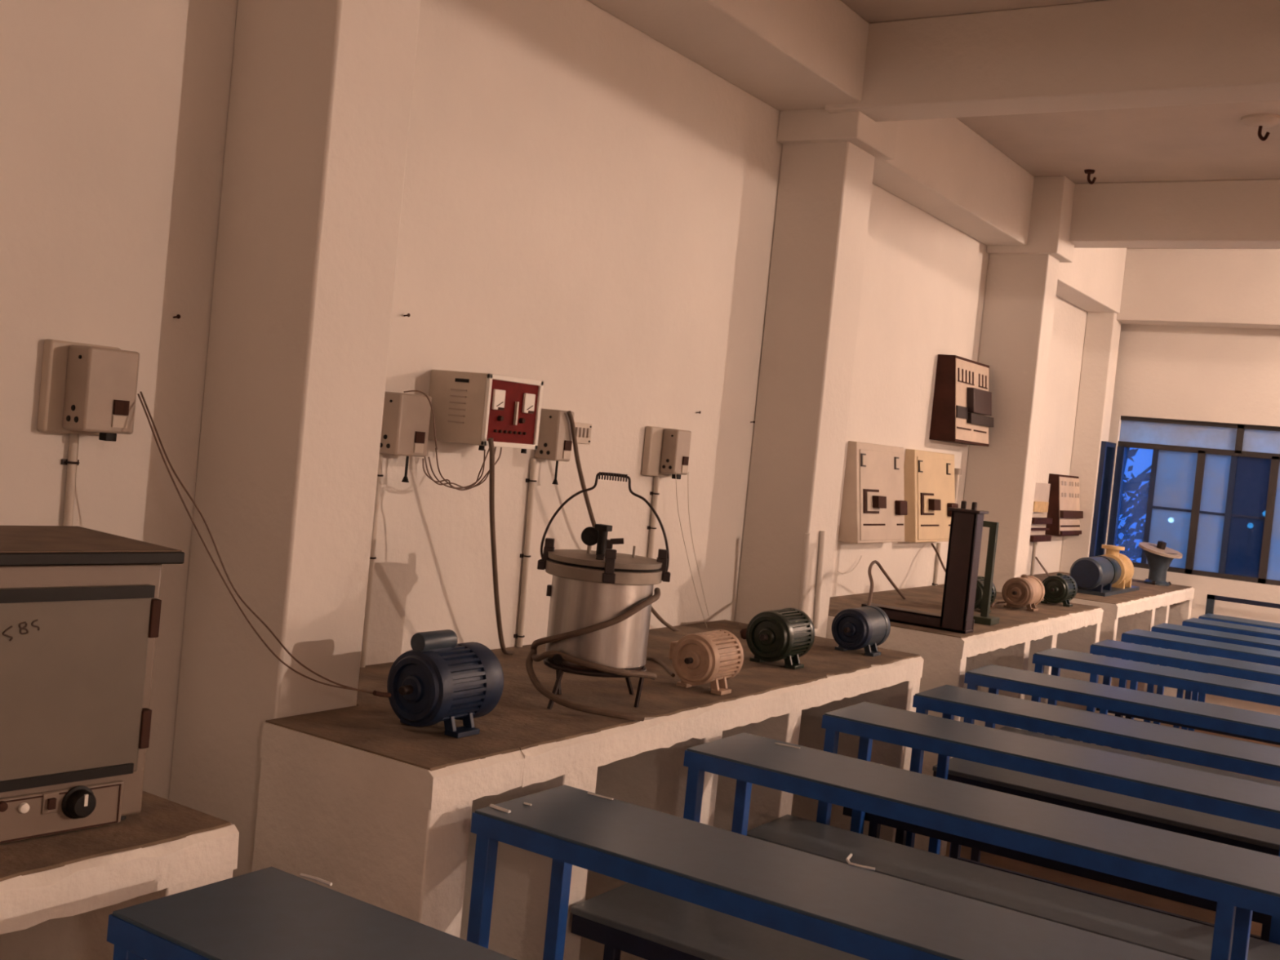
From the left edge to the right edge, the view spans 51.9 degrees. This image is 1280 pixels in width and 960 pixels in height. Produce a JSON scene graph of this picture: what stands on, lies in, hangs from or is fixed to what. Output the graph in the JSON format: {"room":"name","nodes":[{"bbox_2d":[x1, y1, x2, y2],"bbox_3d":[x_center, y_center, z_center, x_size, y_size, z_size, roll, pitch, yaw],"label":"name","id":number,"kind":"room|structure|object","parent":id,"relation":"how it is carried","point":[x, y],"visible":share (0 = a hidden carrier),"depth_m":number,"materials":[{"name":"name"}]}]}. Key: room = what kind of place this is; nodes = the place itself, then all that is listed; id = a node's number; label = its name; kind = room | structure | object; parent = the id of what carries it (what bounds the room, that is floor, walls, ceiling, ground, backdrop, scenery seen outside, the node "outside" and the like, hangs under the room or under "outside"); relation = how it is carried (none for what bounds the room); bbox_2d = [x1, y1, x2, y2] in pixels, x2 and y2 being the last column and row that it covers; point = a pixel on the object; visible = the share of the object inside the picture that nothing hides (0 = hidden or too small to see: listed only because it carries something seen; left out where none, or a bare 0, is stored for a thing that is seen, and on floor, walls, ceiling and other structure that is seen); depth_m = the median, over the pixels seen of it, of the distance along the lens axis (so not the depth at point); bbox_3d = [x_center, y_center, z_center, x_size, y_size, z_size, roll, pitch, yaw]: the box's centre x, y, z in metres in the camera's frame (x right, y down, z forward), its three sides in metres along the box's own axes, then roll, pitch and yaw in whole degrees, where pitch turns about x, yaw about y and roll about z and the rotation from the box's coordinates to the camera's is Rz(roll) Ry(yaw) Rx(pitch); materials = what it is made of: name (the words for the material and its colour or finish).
{"room":"laboratory classroom","nodes":[
{"label":"laboratory classroom","id":0,"kind":"room"},
{"bbox_2d":[0,0,1087,799],"bbox_3d":[-0.221,-0.240,4.654,0.200,3.300,13.150,7,2,33],"label":"wall","id":1,"kind":"structure","parent":0,"point":[588,206],"depth_m":4.08,"materials":[{"name":"paint"}]},
{"bbox_2d":[60,433,79,525],"bbox_3d":[-1.279,0.231,2.913,0.029,0.689,0.040,7,2,33],"label":"conduit pipe","id":2,"kind":"object","parent":1,"relation":"attached to","point":[72,462],"visible":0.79,"depth_m":2.90,"materials":[{"name":"plastic"}]},
{"bbox_2d":[36,338,139,441],"bbox_3d":[-1.198,-0.193,2.873,0.119,0.208,0.173,7,2,33],"label":"switch box","id":3,"kind":"object","parent":1,"relation":"attached to","point":[86,388],"visible":1,"depth_m":2.83,"materials":[{"name":"beige plastic"}]},
{"bbox_2d":[112,400,129,415],"bbox_3d":[-1.133,-0.158,2.874,0.006,0.032,0.036,7,2,33],"label":"rocker switch","id":4,"kind":"object","parent":3,"relation":"attached to","point":[120,407],"depth_m":2.87,"materials":[{"name":"brown"}]},
{"bbox_2d":[137,391,391,697],"bbox_3d":[-0.836,0.146,2.902,0.623,0.627,0.072,6,2,0],"label":"wires","id":5,"kind":"object","parent":3,"relation":"hanging from","point":[376,693],"visible":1,"depth_m":2.90,"materials":[{"name":"brown"}]},
{"bbox_2d":[360,453,383,667],"bbox_3d":[-0.759,0.227,3.708,0.029,0.607,0.042,7,2,33],"label":"conduit pipe","id":6,"kind":"object","parent":1,"relation":"attached to","point":[363,654],"visible":0.62,"depth_m":3.70,"materials":[{"name":"plastic"}]},
{"bbox_2d":[379,391,431,482],"bbox_3d":[-0.672,-0.119,3.713,0.096,0.249,0.131,7,2,33],"label":"switch box","id":7,"kind":"object","parent":1,"relation":"attached to","point":[406,416],"visible":0.89,"depth_m":3.67,"materials":[{"name":"grey plastic"}]},
{"bbox_2d":[414,431,425,443],"bbox_3d":[-0.621,-0.120,3.709,0.006,0.032,0.036,7,2,33],"label":"rocker switch","id":8,"kind":"object","parent":7,"relation":"attached to","point":[420,436],"depth_m":3.71,"materials":[{"name":"brown"}]},
{"bbox_2d":[427,369,543,453],"bbox_3d":[-0.460,-0.200,3.898,0.232,0.220,0.254,7,2,33],"label":"control box","id":9,"kind":"object","parent":1,"relation":"attached to","point":[472,408],"visible":0.98,"depth_m":3.81,"materials":[{"name":"beige metal"}]},
{"bbox_2d":[403,390,502,490],"bbox_3d":[-0.523,-0.104,3.687,0.054,0.268,0.379,7,2,33],"label":"wire bundle","id":10,"kind":"object","parent":9,"relation":"hanging from","point":[469,486],"visible":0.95,"depth_m":3.68,"materials":[{"name":"brown"}]},
{"bbox_2d":[488,437,513,654],"bbox_3d":[-0.417,0.216,3.943,0.022,0.681,0.426,6,2,10],"label":"cable","id":11,"kind":"object","parent":9,"relation":"hanging from","point":[491,449],"visible":1,"depth_m":3.87,"materials":[{"name":"rubber"}]},
{"bbox_2d":[513,457,537,647],"bbox_3d":[-0.370,0.239,4.306,0.029,0.621,0.055,7,2,33],"label":"conduit pipe","id":12,"kind":"object","parent":1,"relation":"attached to","point":[526,555],"visible":1,"depth_m":4.30,"materials":[{"name":"plastic"}]},
{"bbox_2d":[533,408,573,484],"bbox_3d":[-0.283,-0.108,4.310,0.096,0.243,0.086,7,2,33],"label":"switch box","id":13,"kind":"object","parent":1,"relation":"attached to","point":[554,440],"visible":0.98,"depth_m":4.28,"materials":[{"name":"grey plastic"}]},
{"bbox_2d":[563,440,572,450],"bbox_3d":[-0.236,-0.113,4.299,0.006,0.032,0.036,7,2,33],"label":"rocker switch","id":14,"kind":"object","parent":13,"relation":"attached to","point":[567,444],"depth_m":4.29,"materials":[{"name":"brown"}]},
{"bbox_2d":[566,410,679,631],"bbox_3d":[-0.011,0.200,4.715,0.020,0.832,1.020,7,2,31],"label":"cable","id":15,"kind":"object","parent":13,"relation":"hanging from","point":[569,413],"visible":0.56,"depth_m":4.37,"materials":[{"name":"rubber"}]},
{"bbox_2d":[571,422,591,444],"bbox_3d":[-0.214,-0.160,4.475,0.022,0.070,0.161,7,2,33],"label":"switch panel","id":16,"kind":"object","parent":1,"relation":"attached to","point":[583,430],"visible":0.58,"depth_m":4.50,"materials":[{"name":"beige plastic"}]},
{"bbox_2d":[647,475,659,558],"bbox_3d":[0.038,0.269,4.937,0.029,0.599,0.045,7,2,33],"label":"conduit pipe","id":17,"kind":"object","parent":1,"relation":"attached to","point":[652,527],"visible":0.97,"depth_m":4.92,"materials":[{"name":"plastic"}]},
{"bbox_2d":[640,426,691,479],"bbox_3d":[0.104,-0.100,4.897,0.104,0.186,0.186,7,2,33],"label":"switch box","id":18,"kind":"object","parent":1,"relation":"attached to","point":[666,451],"visible":0.99,"depth_m":4.87,"materials":[{"name":"beige plastic"}]},
{"bbox_2d":[682,456,688,465],"bbox_3d":[0.170,-0.071,4.914,0.006,0.032,0.036,7,2,33],"label":"rocker switch","id":19,"kind":"object","parent":18,"relation":"attached to","point":[685,459],"depth_m":4.91,"materials":[{"name":"brown"}]},
{"bbox_2d":[675,471,707,628],"bbox_3d":[0.199,0.277,5.023,0.003,0.607,0.351,7,2,33],"label":"cable","id":20,"kind":"object","parent":18,"relation":"hanging from","point":[676,472],"visible":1,"depth_m":4.99,"materials":[{"name":"plastic"}]},
{"bbox_2d":[687,471,709,616],"bbox_3d":[0.226,0.254,5.060,0.003,0.562,0.268,7,2,33],"label":"cable","id":21,"kind":"object","parent":18,"relation":"hanging from","point":[688,472],"visible":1,"depth_m":5.02,"materials":[{"name":"plastic"}]},
{"bbox_2d":[838,440,907,543],"bbox_3d":[1.201,0.068,6.585,0.136,0.488,0.606,7,2,33],"label":"panel","id":22,"kind":"object","parent":1,"relation":"attached to","point":[874,507],"visible":1,"depth_m":6.46,"materials":[{"name":"metal"}]},
{"bbox_2d":[866,491,879,511],"bbox_3d":[1.145,0.105,6.454,0.017,0.093,0.158,7,2,33],"label":"switch plate","id":23,"kind":"object","parent":22,"relation":"attached to","point":[873,498],"depth_m":6.43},
{"bbox_2d":[903,448,958,542],"bbox_3d":[1.609,0.092,7.208,0.143,0.489,0.612,7,2,33],"label":"panel","id":24,"kind":"object","parent":1,"relation":"attached to","point":[929,482],"visible":0.81,"depth_m":7.08,"materials":[{"name":"metal"}]},
{"bbox_2d":[923,495,934,512],"bbox_3d":[1.555,0.130,7.074,0.017,0.093,0.159,7,2,33],"label":"switch plate","id":25,"kind":"object","parent":24,"relation":"attached to","point":[928,500],"depth_m":7.05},
{"bbox_2d":[930,542,946,571],"bbox_3d":[1.638,0.438,7.166,0.018,0.164,0.297,5,2,-10],"label":"cable","id":26,"kind":"object","parent":24,"relation":"attached to","point":[931,544],"visible":0.73,"depth_m":7.18,"materials":[{"name":"brown rubber"}]},
{"bbox_2d":[931,542,941,586],"bbox_3d":[1.699,0.482,7.519,0.029,0.245,0.040,7,2,33],"label":"conduit pipe","id":27,"kind":"object","parent":1,"relation":"attached to","point":[936,568],"visible":1,"depth_m":7.51,"materials":[{"name":"plastic"}]},
{"bbox_2d":[954,467,961,503],"bbox_3d":[1.824,0.134,7.638,0.047,0.404,0.048,7,2,33],"label":"pipe stub","id":28,"kind":"object","parent":1,"relation":"attached to","point":[957,472],"visible":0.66,"depth_m":7.62,"materials":[{"name":"plastic"}]},
{"bbox_2d":[928,354,993,446],"bbox_3d":[1.856,-0.441,7.454,0.180,0.470,0.617,7,2,33],"label":"electrical panel","id":29,"kind":"object","parent":1,"relation":"attached to","point":[962,406],"visible":1,"depth_m":7.25,"materials":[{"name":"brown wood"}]},
{"bbox_2d":[1031,542,1036,575],"bbox_3d":[2.726,0.524,9.098,0.020,0.271,0.031,7,2,33],"label":"conduit pipe","id":30,"kind":"object","parent":1,"relation":"attached to","point":[1034,543],"visible":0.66,"depth_m":9.09,"materials":[{"name":"plastic"}]},
{"bbox_2d":[1029,482,1052,542],"bbox_3d":[2.723,0.183,8.971,0.090,0.467,0.420,7,2,33],"label":"board","id":31,"kind":"object","parent":1,"relation":"attached to","point":[1039,519],"visible":0.61,"depth_m":8.96,"materials":[{"name":"beige plastic"}]},
{"bbox_2d":[1044,473,1083,536],"bbox_3d":[3.063,0.182,9.454,0.140,0.430,0.561,7,2,33],"label":"board","id":32,"kind":"object","parent":1,"relation":"attached to","point":[1065,514],"visible":0.96,"depth_m":9.28,"materials":[{"name":"brown wood"}]},
{"bbox_2d":[840,0,1279,183],"bbox_3d":[3.462,-1.540,2.303,8.640,0.150,13.150,7,2,33],"label":"ceiling","id":33,"kind":"structure","parent":0,"point":[1197,142],"depth_m":6.53,"materials":[{"name":"paint"}]},
{"bbox_2d":[586,0,869,111],"bbox_3d":[0.091,-1.700,4.324,0.390,0.315,2.440,7,2,33],"label":"beam","id":34,"kind":"structure","parent":33,"relation":"attached to","point":[788,55],"depth_m":4.76,"materials":[{"name":"paint"}]},
{"bbox_2d":[872,117,1034,245],"bbox_3d":[1.527,-1.592,6.680,0.240,0.400,2.300,7,2,33],"label":"beam","id":35,"kind":"structure","parent":33,"relation":"attached to","point":[941,167],"depth_m":6.67,"materials":[{"name":"paint"}]},
{"bbox_2d":[824,0,1279,121],"bbox_3d":[4.153,-1.257,3.199,8.010,0.335,0.220,7,2,33],"label":"cross beam","id":36,"kind":"structure","parent":33,"relation":"attached to","point":[1105,54],"depth_m":4.77,"materials":[{"name":"paint"}]},
{"bbox_2d":[1084,168,1096,184],"bbox_3d":[2.492,-1.679,7.297,0.060,0.078,0.064,5,2,-18],"label":"ceiling hook","id":37,"kind":"object","parent":33,"relation":"attached to","point":[1088,171],"visible":1,"depth_m":7.29,"materials":[{"name":"brown metal"}]},
{"bbox_2d":[1056,248,1126,313],"bbox_3d":[2.876,-1.487,8.783,0.220,0.480,2.020,7,2,33],"label":"beam","id":38,"kind":"structure","parent":33,"relation":"attached to","point":[1093,282],"depth_m":9.00,"materials":[{"name":"paint"}]},
{"bbox_2d":[1069,178,1279,248],"bbox_3d":[5.762,-1.179,5.677,8.010,0.335,0.230,7,2,33],"label":"cross beam","id":39,"kind":"structure","parent":33,"relation":"attached to","point":[1233,213],"depth_m":7.36,"materials":[{"name":"paint"}]},
{"bbox_2d":[1116,248,1279,328],"bbox_3d":[6.832,-1.039,7.553,8.240,0.525,0.250,7,2,33],"label":"beam","id":40,"kind":"structure","parent":33,"relation":"attached to","point":[1213,287],"depth_m":9.28,"materials":[{"name":"paint"}]},
{"bbox_2d":[1240,113,1279,141],"bbox_3d":[2.821,-1.593,5.980,0.170,0.103,0.170,7,2,33],"label":"ceiling hook","id":41,"kind":"object","parent":33,"relation":"attached to","point":[1260,121],"visible":1,"depth_m":5.94,"materials":[{"name":"metal"}]},
{"bbox_2d":[944,722,1279,936],"bbox_3d":[3.128,1.892,2.412,8.640,0.150,13.150,7,2,33],"label":"floor","id":42,"kind":"structure","parent":0,"point":[1096,886],"depth_m":5.19,"materials":[{"name":"ceramic"}]},
{"bbox_2d":[0,791,239,959],"bbox_3d":[-1.929,0.959,1.383,0.745,0.790,3.070,7,2,33],"label":"countertop","id":43,"kind":"structure","parent":42,"relation":"on","point":[59,892],"depth_m":2.32,"materials":[{"name":"concrete"}]},
{"bbox_2d":[0,525,184,843],"bbox_3d":[-1.212,0.350,2.291,0.412,0.502,0.660,7,2,39],"label":"oven","id":44,"kind":"object","parent":43,"relation":"on","point":[80,607],"visible":1,"depth_m":2.29,"materials":[{"name":"beige metal"}]},
{"bbox_2d":[41,791,58,814],"bbox_3d":[-1.020,0.559,2.275,0.003,0.036,0.028,7,2,39],"label":"switch","id":45,"kind":"object","parent":44,"relation":"attached to","point":[44,811],"depth_m":2.27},
{"bbox_2d":[168,0,420,877],"bbox_3d":[-0.856,-0.055,3.205,0.355,2.900,0.260,7,2,33],"label":"pillar","id":46,"kind":"structure","parent":42,"relation":"on","point":[321,93],"depth_m":3.09,"materials":[{"name":"paint"}]},
{"bbox_2d":[106,866,516,959],"bbox_3d":[0.343,1.182,1.447,2.650,0.784,0.332,7,2,33],"label":"desk","id":47,"kind":"object","parent":42,"relation":"on","point":[270,913],"visible":1,"depth_m":2.02,"materials":[{"name":"grey laminate"}]},
{"bbox_2d":[251,619,924,959],"bbox_3d":[-0.074,1.018,4.113,0.878,0.860,2.770,7,2,33],"label":"countertop","id":48,"kind":"structure","parent":42,"relation":"on","point":[375,806],"depth_m":3.17,"materials":[{"name":"concrete"}]},
{"bbox_2d":[386,629,503,737],"bbox_3d":[-0.461,0.464,3.054,0.180,0.231,0.264,7,2,33],"label":"motor","id":49,"kind":"object","parent":48,"relation":"on","point":[441,678],"visible":1,"depth_m":3.00,"materials":[{"name":"metal"}]},
{"bbox_2d":[537,471,670,709],"bbox_3d":[-0.093,0.291,3.539,0.313,0.623,0.376,7,2,33],"label":"autoclave","id":50,"kind":"object","parent":48,"relation":"on","point":[588,587],"visible":0.94,"depth_m":3.42,"materials":[{"name":"metal"}]},
{"bbox_2d":[525,587,660,721],"bbox_3d":[-0.122,0.440,3.437,0.350,0.322,0.234,6,2,-2],"label":"hose","id":51,"kind":"object","parent":50,"relation":"attached to","point":[532,655],"visible":1,"depth_m":3.39,"materials":[{"name":"rubber"}]},
{"bbox_2d":[545,575,653,670],"bbox_3d":[-0.108,0.358,3.530,0.272,0.267,0.272,7,2,33],"label":"pot","id":52,"kind":"object","parent":50,"relation":"on","point":[585,601],"depth_m":3.41,"materials":[{"name":"metal"}]},
{"bbox_2d":[646,656,675,677],"bbox_3d":[0.073,0.583,4.111,0.050,0.038,0.424,5,2,-12],"label":"cable","id":53,"kind":"object","parent":48,"relation":"on","point":[663,664],"visible":0.83,"depth_m":4.14,"materials":[{"name":"rubber"}]},
{"bbox_2d":[668,629,743,695],"bbox_3d":[0.179,0.531,3.876,0.182,0.172,0.215,7,2,33],"label":"motor","id":54,"kind":"object","parent":48,"relation":"on","point":[714,656],"visible":1,"depth_m":3.82,"materials":[{"name":"metal"}]},
{"bbox_2d":[740,628,746,639],"bbox_3d":[0.407,0.579,4.954,0.063,0.046,0.040,6,2,2],"label":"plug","id":55,"kind":"object","parent":48,"relation":"on","point":[743,632],"visible":0.47,"depth_m":4.94,"materials":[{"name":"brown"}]},
{"bbox_2d":[746,607,814,669],"bbox_3d":[0.468,0.533,4.463,0.173,0.188,0.238,7,2,33],"label":"motor","id":56,"kind":"object","parent":48,"relation":"on","point":[788,634],"visible":1,"depth_m":4.41,"materials":[{"name":"metal"}]},
{"bbox_2d":[831,605,890,657],"bbox_3d":[0.821,0.561,4.923,0.157,0.172,0.251,7,2,33],"label":"motor","id":57,"kind":"object","parent":48,"relation":"on","point":[866,627],"visible":1,"depth_m":4.86,"materials":[{"name":"metal"}]},
{"bbox_2d":[570,882,868,959],"bbox_3d":[0.998,1.378,2.559,2.650,0.450,0.300,7,2,33],"label":"bench","id":58,"kind":"object","parent":42,"relation":"on","point":[645,923],"visible":0.84,"depth_m":3.08,"materials":[{"name":"grey laminate"}]},
{"bbox_2d":[734,141,875,637],"bbox_3d":[0.659,0.017,5.583,0.305,2.900,0.280,7,2,33],"label":"pillar","id":59,"kind":"structure","parent":42,"relation":"on","point":[824,189],"depth_m":5.46,"materials":[{"name":"paint"}]},
{"bbox_2d":[799,533,810,612],"bbox_3d":[0.670,0.417,5.371,0.024,0.402,0.050,7,2,33],"label":"conduit pipe","id":60,"kind":"object","parent":59,"relation":"attached to","point":[807,535],"visible":0.66,"depth_m":5.36,"materials":[{"name":"paint"}]},
{"bbox_2d":[813,530,826,628],"bbox_3d":[0.749,0.416,5.491,0.024,0.412,0.053,7,2,33],"label":"conduit pipe","id":61,"kind":"object","parent":59,"relation":"attached to","point":[822,533],"visible":0.92,"depth_m":5.48,"materials":[{"name":"paint"}]},
{"bbox_2d":[777,108,897,160],"bbox_3d":[0.845,-1.601,5.519,0.365,0.440,0.390,7,2,33],"label":"capital","id":62,"kind":"structure","parent":59,"relation":"on","point":[877,139],"depth_m":5.38,"materials":[{"name":"paint"}]},
{"bbox_2d":[466,784,1188,959],"bbox_3d":[0.822,1.204,2.175,2.650,0.786,0.376,7,2,33],"label":"desk","id":63,"kind":"object","parent":42,"relation":"on","point":[852,908],"visible":1,"depth_m":2.49,"materials":[{"name":"grey laminate"}]},
{"bbox_2d":[826,584,1103,855],"bbox_3d":[1.505,1.073,6.515,0.905,0.905,2.260,7,2,33],"label":"countertop","id":64,"kind":"structure","parent":42,"relation":"on","point":[1020,633],"depth_m":6.10,"materials":[{"name":"concrete"}]},
{"bbox_2d":[866,560,906,605],"bbox_3d":[1.139,0.530,6.019,0.105,0.353,2.161,6,2,17],"label":"cable","id":65,"kind":"object","parent":64,"relation":"on","point":[870,594],"visible":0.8,"depth_m":5.64,"materials":[{"name":"brown rubber"}]},
{"bbox_2d":[861,501,988,634],"bbox_3d":[1.202,0.344,5.584,0.483,0.545,0.120,7,2,33],"label":"stand","id":66,"kind":"object","parent":64,"relation":"on","point":[957,614],"visible":0.82,"depth_m":5.46,"materials":[{"name":"metal"}]},
{"bbox_2d":[973,576,995,613],"bbox_3d":[1.619,0.551,6.373,0.159,0.165,0.206,7,2,33],"label":"motor","id":67,"kind":"object","parent":64,"relation":"on","point":[980,586],"visible":0.16,"depth_m":6.30,"materials":[{"name":"metal"}]},
{"bbox_2d":[973,520,999,625],"bbox_3d":[1.506,0.408,5.927,0.240,0.455,0.120,7,2,33],"label":"bracket","id":68,"kind":"object","parent":64,"relation":"on","point":[984,618],"visible":0.76,"depth_m":5.88,"materials":[{"name":"metal"}]},
{"bbox_2d":[1001,574,1044,611],"bbox_3d":[1.939,0.567,6.669,0.155,0.175,0.285,7,2,33],"label":"motor","id":69,"kind":"object","parent":64,"relation":"on","point":[1028,591],"visible":1,"depth_m":6.59,"materials":[{"name":"metal"}]},
{"bbox_2d":[1040,573,1077,607],"bbox_3d":[2.249,0.586,7.078,0.153,0.172,0.235,7,2,33],"label":"motor","id":70,"kind":"object","parent":64,"relation":"on","point":[1059,588],"visible":0.94,"depth_m":7.01,"materials":[{"name":"metal"}]},
{"bbox_2d":[1035,556,1050,577],"bbox_3d":[2.444,0.523,8.002,0.015,0.036,2.012,6,2,15],"label":"cable","id":71,"kind":"object","parent":70,"relation":"attached to","point":[1036,557],"visible":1,"depth_m":7.75,"materials":[{"name":"grey rubber"}]},
{"bbox_2d":[683,732,1279,959],"bbox_3d":[1.272,1.226,2.887,2.650,0.784,0.320,7,2,33],"label":"desk","id":72,"kind":"object","parent":42,"relation":"on","point":[1242,882],"visible":0.92,"depth_m":3.08,"materials":[{"name":"grey laminate"}]},
{"bbox_2d":[963,253,1059,592],"bbox_3d":[2.131,0.090,7.804,0.355,2.900,0.230,7,2,33],"label":"pillar","id":73,"kind":"structure","parent":42,"relation":"on","point":[1020,289],"depth_m":7.68,"materials":[{"name":"paint"}]},
{"bbox_2d":[986,175,1075,262],"bbox_3d":[2.317,-1.528,7.740,0.415,0.440,0.340,7,2,33],"label":"beam","id":74,"kind":"structure","parent":73,"relation":"on","point":[1052,197],"depth_m":7.55,"materials":[{"name":"paint"}]},
{"bbox_2d":[746,814,1279,959],"bbox_3d":[1.463,1.400,3.294,2.650,0.450,0.300,7,2,33],"label":"bench","id":75,"kind":"object","parent":42,"relation":"on","point":[1152,930],"visible":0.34,"depth_m":3.59,"materials":[{"name":"grey laminate"}]},
{"bbox_2d":[816,702,1279,944],"bbox_3d":[1.726,1.252,3.539,2.650,0.780,0.320,7,2,33],"label":"desk","id":76,"kind":"object","parent":42,"relation":"on","point":[1231,797],"visible":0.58,"depth_m":3.81,"materials":[{"name":"grey laminate"}]},
{"bbox_2d":[842,806,1271,942],"bbox_3d":[1.846,1.420,3.837,2.650,0.450,0.300,7,2,33],"label":"bench","id":77,"kind":"object","parent":42,"relation":"on","point":[875,821],"visible":0.17,"depth_m":4.06,"materials":[{"name":"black metal"}]},
{"bbox_2d":[1059,311,1121,573],"bbox_3d":[3.288,0.142,9.728,0.200,2.900,0.220,7,2,33],"label":"pillar","id":78,"kind":"structure","parent":42,"relation":"on","point":[1102,331],"depth_m":9.62,"materials":[{"name":"paint"}]},
{"bbox_2d":[905,684,1279,854],"bbox_3d":[2.116,1.274,4.049,2.650,0.780,0.320,7,2,33],"label":"desk","id":79,"kind":"object","parent":42,"relation":"on","point":[1252,759],"visible":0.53,"depth_m":4.37,"materials":[{"name":"grey laminate"}]},
{"bbox_2d":[932,757,1279,939],"bbox_3d":[2.274,1.444,4.406,2.650,0.450,0.300,7,2,33],"label":"bench","id":80,"kind":"object","parent":42,"relation":"on","point":[1224,830],"visible":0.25,"depth_m":4.69,"materials":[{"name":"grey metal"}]},
{"bbox_2d":[1029,571,1195,744],"bbox_3d":[2.956,1.145,8.764,0.890,0.900,2.315,7,2,33],"label":"countertop","id":81,"kind":"structure","parent":42,"relation":"on","point":[1148,606],"depth_m":8.43,"materials":[{"name":"concrete"}]},
{"bbox_2d":[1069,544,1139,596],"bbox_3d":[2.960,0.562,8.370,0.240,0.286,0.962,7,2,33],"label":"pump","id":82,"kind":"object","parent":81,"relation":"on","point":[1111,573],"visible":0.98,"depth_m":8.08,"materials":[{"name":"blue metal"}]},
{"bbox_2d":[1138,540,1182,586],"bbox_3d":[3.704,0.594,9.383,0.296,0.319,0.300,7,2,33],"label":"hopper","id":83,"kind":"object","parent":81,"relation":"on","point":[1159,557],"visible":0.99,"depth_m":9.33,"materials":[{"name":"grey metal"}]},
{"bbox_2d":[949,664,1279,856],"bbox_3d":[2.452,1.287,4.677,2.650,0.780,0.320,7,2,33],"label":"desk","id":84,"kind":"object","parent":42,"relation":"on","point":[1254,724],"visible":0.57,"depth_m":4.99,"materials":[{"name":"grey laminate"}]},
{"bbox_2d":[999,726,1279,786],"bbox_3d":[2.644,1.458,5.084,2.650,0.450,0.300,7,2,33],"label":"bench","id":85,"kind":"object","parent":42,"relation":"on","point":[1241,776],"visible":0.08,"depth_m":5.54,"materials":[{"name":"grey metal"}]},
{"bbox_2d":[1029,647,1279,735],"bbox_3d":[2.945,1.311,5.418,2.650,0.780,0.320,7,2,33],"label":"desk","id":86,"kind":"object","parent":42,"relation":"on","point":[1057,659],"visible":0.52,"depth_m":5.77,"materials":[{"name":"grey laminate"}]},
{"bbox_2d":[1057,705,1279,748],"bbox_3d":[3.098,1.481,5.766,2.650,0.450,0.300,7,2,33],"label":"bench","id":87,"kind":"object","parent":42,"relation":"on","point":[1057,705],"visible":0.05,"depth_m":6.30,"materials":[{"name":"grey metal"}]},
{"bbox_2d":[1084,639,1279,746],"bbox_3d":[3.393,1.337,5.961,2.650,0.780,0.320,7,2,33],"label":"desk","id":88,"kind":"object","parent":42,"relation":"on","point":[1266,673],"visible":0.52,"depth_m":6.36,"materials":[{"name":"grey laminate"}]},
{"bbox_2d":[1096,707,1279,751],"bbox_3d":[3.568,1.508,6.343,2.650,0.450,0.300,7,2,33],"label":"bench","id":89,"kind":"object","parent":42,"relation":"on","point":[1117,713],"visible":0.15,"depth_m":6.69,"materials":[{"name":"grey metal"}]},
{"bbox_2d":[1118,628,1279,751],"bbox_3d":[3.779,1.355,6.592,2.650,0.780,0.320,7,2,33],"label":"desk","id":90,"kind":"object","parent":42,"relation":"on","point":[1219,649],"visible":0.52,"depth_m":7.01,"materials":[{"name":"grey laminate"}]},
{"bbox_2d":[1141,622,1279,755],"bbox_3d":[4.131,1.374,7.079,2.650,0.780,0.320,7,2,33],"label":"desk","id":91,"kind":"object","parent":42,"relation":"on","point":[1164,628],"visible":0.39,"depth_m":7.55,"materials":[{"name":"grey laminate"}]},
{"bbox_2d":[1173,617,1279,729],"bbox_3d":[4.521,1.396,7.588,2.650,0.780,0.320,7,2,33],"label":"desk","id":92,"kind":"object","parent":42,"relation":"on","point":[1253,631],"visible":0.37,"depth_m":8.10,"materials":[{"name":"grey laminate"}]},
{"bbox_2d":[1188,613,1279,731],"bbox_3d":[4.797,1.409,8.005,2.650,0.780,0.320,7,2,33],"label":"desk","id":93,"kind":"object","parent":42,"relation":"on","point":[1265,624],"visible":0.2,"depth_m":8.56,"materials":[{"name":"grey laminate"}]},
{"bbox_2d":[1197,594,1279,701],"bbox_3d":[4.436,1.297,8.845,1.250,0.881,0.030,7,2,33],"label":"bench backrest","id":94,"kind":"object","parent":42,"relation":"on","point":[1210,605],"visible":0.42,"depth_m":9.08,"materials":[{"name":"blue metal"}]},
{"bbox_2d":[1104,324,1279,715],"bbox_3d":[6.820,0.347,7.786,8.240,3.300,0.200,7,2,33],"label":"wall","id":95,"kind":"structure","parent":0,"point":[1206,374],"depth_m":9.47,"materials":[{"name":"paint"}]},
{"bbox_2d":[1106,415,1279,586],"bbox_3d":[4.930,0.236,8.969,3.300,1.110,0.080,7,2,33],"label":"window","id":96,"kind":"structure","parent":95,"relation":"in","point":[1214,496],"depth_m":9.49,"materials":[{"name":"glass"}]},
{"bbox_2d":[1088,440,1115,556],"bbox_3d":[3.409,0.169,9.706,0.040,0.901,0.296,7,2,33],"label":"casement","id":97,"kind":"object","parent":96,"relation":"attached to","point":[1107,455],"visible":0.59,"depth_m":9.69,"materials":[{"name":"blue metal"}]},
{"label":"outside","id":98,"kind":"structure","parent":0,"visible":0},
{"bbox_3d":[10.392,4.601,35.122,60.000,0.200,49.550,7,2,33],"label":"ground","id":99,"kind":"structure","parent":98,"visible":0},
{"bbox_2d":[1115,447,1151,562],"bbox_3d":[5.091,1.871,14.652,1.556,5.502,1.544,7,2,33],"label":"tree","id":100,"kind":"object","parent":99,"relation":"on","point":[1139,510],"visible":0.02,"depth_m":14.30,"materials":[{"name":"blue plant"}]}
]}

